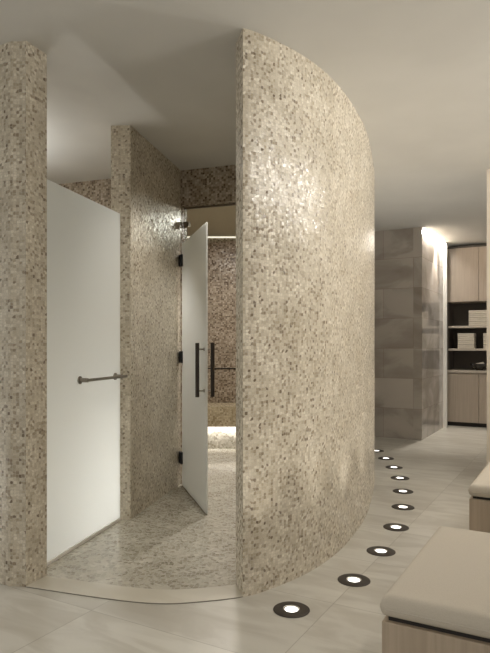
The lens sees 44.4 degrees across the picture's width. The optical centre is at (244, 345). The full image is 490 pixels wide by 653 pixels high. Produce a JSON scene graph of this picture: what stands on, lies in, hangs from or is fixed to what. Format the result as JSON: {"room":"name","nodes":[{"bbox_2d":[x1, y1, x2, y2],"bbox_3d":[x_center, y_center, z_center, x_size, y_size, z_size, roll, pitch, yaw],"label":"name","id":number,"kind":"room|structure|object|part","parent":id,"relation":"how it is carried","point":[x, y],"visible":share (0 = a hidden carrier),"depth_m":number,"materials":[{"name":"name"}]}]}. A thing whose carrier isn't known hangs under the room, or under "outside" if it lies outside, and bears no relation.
{"room":"spa","nodes":[
{"label":"spa","id":0,"kind":"room"},
{"bbox_2d":[0,41,46,586],"bbox_3d":[-1.771,-0.160,5.492,1.477,2.720,5.015,0,0,0],"label":"wall","id":1,"kind":"structure","parent":0,"point":[23,67],"depth_m":3.01,"materials":[{"name":"beige stone"}]},
{"bbox_2d":[58,178,186,483],"bbox_3d":[-1.464,-0.160,5.596,1.979,2.720,0.120,0,0,20],"label":"wall","id":2,"kind":"structure","parent":0,"point":[98,191],"depth_m":5.47,"materials":[{"name":"brown stone"}]},
{"bbox_2d":[111,125,180,519],"bbox_3d":[-0.739,-0.160,4.678,0.150,2.720,1.128,0,0,12],"label":"wall partition","id":3,"kind":"structure","parent":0,"point":[145,184],"depth_m":4.44,"materials":[{"name":"beige stone"}]},
{"bbox_2d":[179,222,214,514],"bbox_3d":[-0.405,0.160,4.700,0.141,2.069,0.970,0,0,-16],"label":"door","id":4,"kind":"structure","parent":3,"relation":"in","point":[193,260],"depth_m":4.52,"materials":[{"name":"white glass"}]},
{"bbox_3d":[-0.341,0.172,4.283,0.029,0.387,0.029,0,0,-16],"label":"pull handle","id":5,"kind":"part","parent":4,"relation":"part of","materials":[{"name":"brown metal"}]},
{"bbox_3d":[-0.233,0.172,4.315,0.029,0.387,0.029,0,0,-16],"label":"pull handle","id":6,"kind":"part","parent":4,"relation":"part of","materials":[{"name":"brown metal"}]},
{"bbox_2d":[181,165,235,207],"bbox_3d":[-0.074,-1.365,5.088,0.980,0.310,0.120,0,0,20],"label":"lintel","id":7,"kind":"object","parent":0,"point":[211,185],"visible":0.36,"depth_m":5.11,"materials":[{"name":"brown tile"}]},
{"bbox_2d":[183,203,235,241],"bbox_3d":[-0.075,-1.050,5.088,0.974,0.319,0.038,0,0,20],"label":"door frame","id":8,"kind":"structure","parent":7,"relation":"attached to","point":[185,224],"depth_m":5.21,"materials":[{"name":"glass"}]},
{"bbox_2d":[187,238,235,402],"bbox_3d":[-0.470,-0.075,7.460,2.260,2.550,0.080,0,0,0],"label":"wall","id":9,"kind":"structure","parent":0,"point":[221,251],"depth_m":7.42,"materials":[{"name":"beige tile"}]},
{"bbox_2d":[187,237,235,237],"bbox_3d":[-0.400,-1.342,7.405,2.000,0.014,0.020,0,0,0],"label":"light strip","id":10,"kind":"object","parent":9,"relation":"attached to","point":[187,237],"depth_m":7.39,"materials":[{"name":"white"}]},
{"bbox_2d":[187,206,235,236],"bbox_3d":[-0.435,-1.375,6.210,2.230,0.050,2.580,0,0,0],"label":"ceiling","id":11,"kind":"structure","parent":0,"point":[221,221],"depth_m":6.45,"materials":[{"name":"paint"}]},
{"bbox_2d":[0,421,486,652],"bbox_3d":[0.500,1.228,4.250,11.000,0.064,13.500,0,0,0],"label":"floor","id":12,"kind":"structure","parent":0,"point":[440,468],"depth_m":3.14,"materials":[{"name":"beige tile"}]},
{"bbox_2d":[47,179,127,565],"bbox_3d":[-0.959,0.143,3.643,0.086,2.106,0.987,0,0,14],"label":"glass panel","id":13,"kind":"object","parent":12,"relation":"on","point":[83,234],"visible":0.8,"depth_m":3.61,"materials":[{"name":"white glass"}]},
{"bbox_3d":[-0.966,0.205,3.594,0.056,0.048,0.048,0,0,14],"label":"mounting post","id":14,"kind":"part","parent":13,"relation":"part of","materials":[{"name":"silver metal"}]},
{"bbox_2d":[208,403,235,448],"bbox_3d":[-0.400,0.948,7.156,1.960,0.496,0.512,0,0,0],"label":"bench","id":15,"kind":"object","parent":12,"relation":"on","point":[221,416],"visible":0.29,"depth_m":6.98,"materials":[{"name":"beige stone"}]},
{"bbox_3d":[-0.400,0.815,7.156,1.960,0.230,0.512,0,0,0],"label":"seat","id":16,"kind":"part","parent":15,"relation":"part of","materials":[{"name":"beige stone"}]},
{"bbox_2d":[273,601,309,617],"bbox_3d":[0.211,1.196,2.727,0.166,0.006,0.166,0,0,0],"label":"floor light","id":17,"kind":"object","parent":12,"relation":"on","point":[288,609],"visible":1,"depth_m":2.72,"materials":[{"name":"brown metal"}]},
{"bbox_2d":[338,573,370,586],"bbox_3d":[0.558,1.196,3.070,0.166,0.006,0.166,0,0,0],"label":"floor light","id":18,"kind":"object","parent":12,"relation":"on","point":[353,580],"visible":1,"depth_m":3.06,"materials":[{"name":"brown metal"}]},
{"bbox_2d":[367,546,395,555],"bbox_3d":[0.794,1.196,3.502,0.166,0.006,0.166,0,0,0],"label":"floor light","id":19,"kind":"object","parent":12,"relation":"on","point":[374,550],"visible":1,"depth_m":3.49,"materials":[{"name":"brown metal"}]},
{"bbox_2d":[378,457,393,459],"bbox_3d":[1.503,1.196,6.394,0.166,0.006,0.166,0,0,0],"label":"floor light","id":20,"kind":"object","parent":12,"relation":"on","point":[381,458],"visible":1,"depth_m":6.37,"materials":[{"name":"brown metal"}]},
{"bbox_2d":[386,465,402,468],"bbox_3d":[1.470,1.196,5.921,0.166,0.006,0.166,0,0,0],"label":"floor light","id":21,"kind":"object","parent":12,"relation":"on","point":[389,466],"visible":1,"depth_m":5.91,"materials":[{"name":"brown metal"}]},
{"bbox_2d":[383,523,408,530],"bbox_3d":[0.998,1.196,3.965,0.166,0.006,0.166,0,0,0],"label":"floor light","id":22,"kind":"object","parent":12,"relation":"on","point":[390,526],"visible":1,"depth_m":3.95,"materials":[{"name":"brown metal"}]},
{"bbox_2d":[391,476,408,479],"bbox_3d":[1.406,1.196,5.442,0.166,0.006,0.166,0,0,0],"label":"floor light","id":23,"kind":"object","parent":12,"relation":"on","point":[392,477],"visible":1,"depth_m":5.42,"materials":[{"name":"brown metal"}]},
{"bbox_2d":[393,489,412,493],"bbox_3d":[1.302,1.196,4.945,0.166,0.006,0.166,0,0,0],"label":"floor light","id":24,"kind":"object","parent":12,"relation":"on","point":[400,491],"visible":1,"depth_m":4.93,"materials":[{"name":"brown metal"}]},
{"bbox_2d":[392,504,414,509],"bbox_3d":[1.175,1.196,4.461,0.166,0.006,0.166,0,0,0],"label":"floor light","id":25,"kind":"object","parent":12,"relation":"on","point":[395,506],"visible":1,"depth_m":4.44,"materials":[{"name":"brown metal"}]},
{"bbox_2d":[380,526,489,652],"bbox_3d":[1.110,0.959,1.798,1.201,0.481,0.801,0,0,29],"label":"bench","id":26,"kind":"object","parent":12,"relation":"on","point":[440,603],"visible":1,"depth_m":1.74,"materials":[{"name":"beige fabric"}]},
{"bbox_2d":[447,373,486,427],"bbox_3d":[3.753,0.801,8.921,1.360,0.798,0.450,0,0,29],"label":"base cabinet","id":27,"kind":"object","parent":12,"relation":"on","point":[466,392],"visible":1,"depth_m":8.92,"materials":[{"name":"brown wood"}]},
{"bbox_2d":[447,369,486,372],"bbox_3d":[3.750,0.381,8.916,1.360,0.038,0.462,0,0,29],"label":"countertop","id":28,"kind":"structure","parent":27,"relation":"on","point":[450,370],"depth_m":8.94,"materials":[{"name":"beige wood"}]},
{"bbox_2d":[447,303,486,369],"bbox_3d":[3.754,-0.149,8.923,1.360,1.018,0.446,0,0,29],"label":"shelf unit","id":29,"kind":"object","parent":28,"relation":"on","point":[457,314],"visible":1,"depth_m":9.27,"materials":[{"name":"black wood"}]},
{"bbox_3d":[3.164,-0.149,9.243,0.018,1.018,0.370,0,0,29],"label":"panel","id":30,"kind":"part","parent":29,"relation":"part of","materials":[{"name":"black wood"}]},
{"bbox_2d":[447,244,486,303],"bbox_3d":[3.753,-1.077,8.921,1.360,0.835,0.450,0,0,29],"label":"upper cabinet","id":31,"kind":"object","parent":29,"relation":"on","point":[466,265],"visible":0.99,"depth_m":8.92,"materials":[{"name":"brown wood"}]},
{"bbox_3d":[3.645,-1.062,8.735,0.446,0.800,0.020,0,0,29],"label":"door","id":32,"kind":"part","parent":31,"relation":"part of","materials":[{"name":"brown wood"}]},
{"bbox_2d":[458,345,475,348],"bbox_3d":[3.345,0.010,9.043,0.234,0.055,0.200,0,0,31],"label":"folded towel","id":33,"kind":"object","parent":29,"relation":"on","point":[459,346],"visible":1,"depth_m":8.96,"materials":[{"name":"beige fabric"}]},
{"bbox_2d":[458,341,475,344],"bbox_3d":[3.345,-0.047,9.043,0.234,0.055,0.200,0,0,29],"label":"folded towel","id":34,"kind":"object","parent":33,"relation":"on","point":[459,342],"visible":1,"depth_m":8.96,"materials":[{"name":"beige fabric"}]},
{"bbox_2d":[458,337,475,340],"bbox_3d":[3.345,-0.105,9.043,0.234,0.055,0.200,0,0,29],"label":"folded towel","id":35,"kind":"object","parent":34,"relation":"on","point":[459,338],"visible":1,"depth_m":8.96,"materials":[{"name":"beige fabric"}]},
{"bbox_2d":[458,333,475,336],"bbox_3d":[3.345,-0.162,9.043,0.234,0.055,0.200,0,0,31],"label":"folded towel","id":36,"kind":"object","parent":35,"relation":"on","point":[459,334],"visible":1,"depth_m":8.96,"materials":[{"name":"beige fabric"}]},
{"bbox_3d":[3.741,0.054,8.901,1.324,0.032,0.396,0,0,29],"label":"shelf","id":37,"kind":"part","parent":29,"relation":"part of","materials":[{"name":"beige wood"}]},
{"bbox_3d":[3.741,-0.286,8.901,1.324,0.032,0.396,0,0,29],"label":"shelf","id":38,"kind":"part","parent":29,"relation":"part of","materials":[{"name":"beige wood"}]},
{"bbox_2d":[469,322,486,325],"bbox_3d":[3.493,-0.330,8.959,0.260,0.055,0.200,0,0,30],"label":"folded towel","id":39,"kind":"object","parent":29,"relation":"on","point":[470,323],"visible":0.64,"depth_m":8.88,"materials":[{"name":"beige fabric"}]},
{"bbox_2d":[469,318,486,321],"bbox_3d":[3.493,-0.387,8.959,0.260,0.055,0.200,0,0,31],"label":"folded towel","id":40,"kind":"object","parent":39,"relation":"on","point":[470,319],"visible":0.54,"depth_m":8.87,"materials":[{"name":"beige fabric"}]},
{"bbox_2d":[469,314,486,317],"bbox_3d":[3.493,-0.445,8.959,0.260,0.055,0.200,0,0,31],"label":"folded towel","id":41,"kind":"object","parent":40,"relation":"on","point":[470,315],"visible":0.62,"depth_m":8.87,"materials":[{"name":"beige fabric"}]},
{"bbox_2d":[469,310,486,313],"bbox_3d":[3.493,-0.502,8.959,0.260,0.055,0.200,0,0,30],"label":"folded towel","id":42,"kind":"object","parent":41,"relation":"on","point":[470,311],"visible":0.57,"depth_m":8.87,"materials":[{"name":"beige fabric"}]},
{"bbox_2d":[470,363,486,369],"bbox_3d":[3.486,0.310,8.917,0.270,0.102,0.270,0,0,29],"label":"bowl","id":43,"kind":"object","parent":28,"relation":"on","point":[474,365],"visible":0.9,"depth_m":8.84,"materials":[{"name":"black ceramic"}]},
{"bbox_3d":[3.645,0.776,8.735,0.446,0.723,0.020,0,0,29],"label":"door","id":44,"kind":"part","parent":27,"relation":"part of","materials":[{"name":"brown wood"}]},
{"bbox_2d":[468,462,489,532],"bbox_3d":[1.888,0.959,3.196,1.201,0.481,0.801,0,0,29],"label":"ottoman","id":45,"kind":"object","parent":12,"relation":"on","point":[479,490],"visible":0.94,"depth_m":3.13,"materials":[{"name":"beige fabric"}]},
{"bbox_2d":[468,462,489,497],"bbox_3d":[1.889,0.753,3.196,1.200,0.071,0.800,0,0,29],"label":"cushion","id":46,"kind":"object","parent":45,"relation":"on","point":[480,487],"depth_m":3.14,"materials":[{"name":"beige fabric"}]},
{"bbox_2d":[0,0,489,246],"bbox_3d":[0.500,-1.550,4.250,11.000,0.060,13.500,0,0,0],"label":"ceiling","id":47,"kind":"structure","parent":0,"point":[415,73],"depth_m":3.44,"materials":[{"name":"white paint"}]},
{"bbox_2d":[236,28,374,596],"bbox_3d":[0.414,-0.160,5.663,1.995,2.720,5.293,0,0,-12],"label":"wall","id":48,"kind":"structure","parent":0,"point":[305,174],"depth_m":3.10,"materials":[{"name":"beige stone"}]},
{"bbox_2d":[26,576,242,602],"bbox_3d":[-0.556,1.197,2.944,1.103,0.004,0.274,0,0,6],"label":"threshold","id":49,"kind":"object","parent":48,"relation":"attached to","point":[124,593],"depth_m":2.92,"materials":[{"name":"beige stone"}]},
{"bbox_2d":[27,587,242,603],"bbox_3d":[-0.556,1.198,2.865,1.086,0.003,0.122,0,0,6],"label":"trim","id":50,"kind":"structure","parent":48,"relation":"attached to","point":[27,587],"depth_m":2.83,"materials":[{"name":"grey tile"}]},
{"bbox_2d":[375,227,442,439],"bbox_3d":[1.190,-0.160,9.018,3.200,2.720,1.310,0,0,29],"label":"stone wall","id":51,"kind":"structure","parent":0,"point":[408,261],"depth_m":7.84,"materials":[{"name":"grey stone"}]},
{"bbox_2d":[423,227,443,242],"bbox_3d":[2.592,-1.507,8.219,0.014,0.018,1.260,0,0,29],"label":"light strip","id":52,"kind":"object","parent":51,"relation":"attached to","point":[425,229],"visible":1,"depth_m":8.14,"materials":[{"name":"white"}]},
{"bbox_2d":[443,242,446,427],"bbox_3d":[2.936,-0.160,8.802,0.052,2.720,0.030,0,0,30],"label":"trim","id":53,"kind":"structure","parent":51,"relation":"attached to","point":[444,243],"depth_m":8.79,"materials":[{"name":"white paint"}]},
{"bbox_2d":[487,169,489,463],"bbox_3d":[2.765,-0.160,4.853,1.500,2.720,0.120,0,0,29],"label":"wall","id":54,"kind":"structure","parent":0,"point":[488,170],"depth_m":5.16,"materials":[{"name":"white paint"}]}
]}

